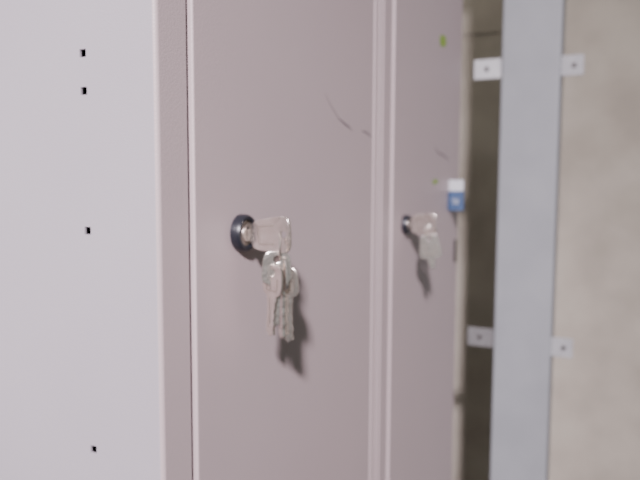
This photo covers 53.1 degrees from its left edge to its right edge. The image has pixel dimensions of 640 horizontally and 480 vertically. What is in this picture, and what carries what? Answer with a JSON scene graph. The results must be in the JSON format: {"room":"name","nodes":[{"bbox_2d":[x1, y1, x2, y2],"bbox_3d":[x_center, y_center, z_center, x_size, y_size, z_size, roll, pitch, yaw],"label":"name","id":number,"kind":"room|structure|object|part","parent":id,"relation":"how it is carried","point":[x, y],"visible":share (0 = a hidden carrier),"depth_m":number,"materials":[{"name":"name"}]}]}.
{"room":"locker room","nodes":[
{"label":"locker room","id":0,"kind":"room"},
{"bbox_2d":[452,0,639,479],"bbox_3d":[1.733,-0.146,1.180,3.900,2.700,0.100,3,6,25],"label":"wall","id":1,"kind":"structure","parent":0,"point":[595,430],"depth_m":1.65,"materials":[{"name":"beige paint"}]},
{"bbox_2d":[462,30,502,35],"bbox_3d":[0.314,-0.559,1.770,0.600,0.004,0.002,3,6,25],"label":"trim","id":2,"kind":"structure","parent":1,"relation":"attached to","point":[500,30],"depth_m":1.71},
{"bbox_3d":[0.721,1.438,-0.908,3.800,0.100,4.770,3,6,25],"label":"floor","id":3,"kind":"structure","parent":0,"visible":0},
{"bbox_2d":[0,0,382,479],"bbox_3d":[-0.232,0.316,0.686,0.499,1.850,0.382,3,6,25],"label":"locker","id":4,"kind":"object","parent":3,"relation":"on","point":[142,142],"visible":1,"depth_m":0.43,"materials":[{"name":"metal"}]},
{"bbox_2d":[247,216,298,341],"bbox_3d":[-0.036,0.028,0.451,0.040,0.090,0.019,3,6,25],"label":"bunch","id":5,"kind":"object","parent":4,"relation":"hanging from","point":[280,280],"visible":1,"depth_m":0.45,"materials":[{"name":"silver metal"}]},
{"bbox_3d":[-0.021,0.308,0.583,0.017,1.707,0.316,3,6,25],"label":"door","id":6,"kind":"part","parent":4,"relation":"part of","materials":[{"name":"paint"}]},
{"bbox_2d":[377,0,462,479],"bbox_3d":[-0.069,0.287,1.024,0.499,1.850,0.368,3,6,25],"label":"locker","id":7,"kind":"object","parent":3,"relation":"on","point":[422,39],"visible":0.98,"depth_m":0.85,"materials":[{"name":"metal"}]},
{"bbox_2d":[409,214,441,267],"bbox_3d":[0.128,0.001,0.786,0.045,0.067,0.010,2,5,19],"label":"bunch","id":8,"kind":"object","parent":7,"relation":"hanging from","point":[419,224],"visible":1,"depth_m":0.78,"materials":[{"name":"silver metal"}]},
{"bbox_2d":[447,180,463,210],"bbox_3d":[0.208,-0.068,0.981,0.023,0.047,0.009,3,6,25],"label":"label","id":9,"kind":"object","parent":7,"relation":"attached to","point":[456,193],"visible":1,"depth_m":0.98,"materials":[{"name":"blue paper"}]},
{"bbox_2d":[467,0,583,479],"bbox_3d":[0.360,-0.142,1.122,0.180,2.690,0.110,3,6,25],"label":"metal post","id":10,"kind":"object","parent":3,"relation":"on","point":[533,64],"visible":1,"depth_m":1.11,"materials":[{"name":"grey metal"}]},
{"bbox_3d":[0.366,-0.144,1.119,0.097,2.686,0.050,3,6,25],"label":"post","id":11,"kind":"part","parent":10,"relation":"part of","materials":[{"name":"grey metal"}]}
]}

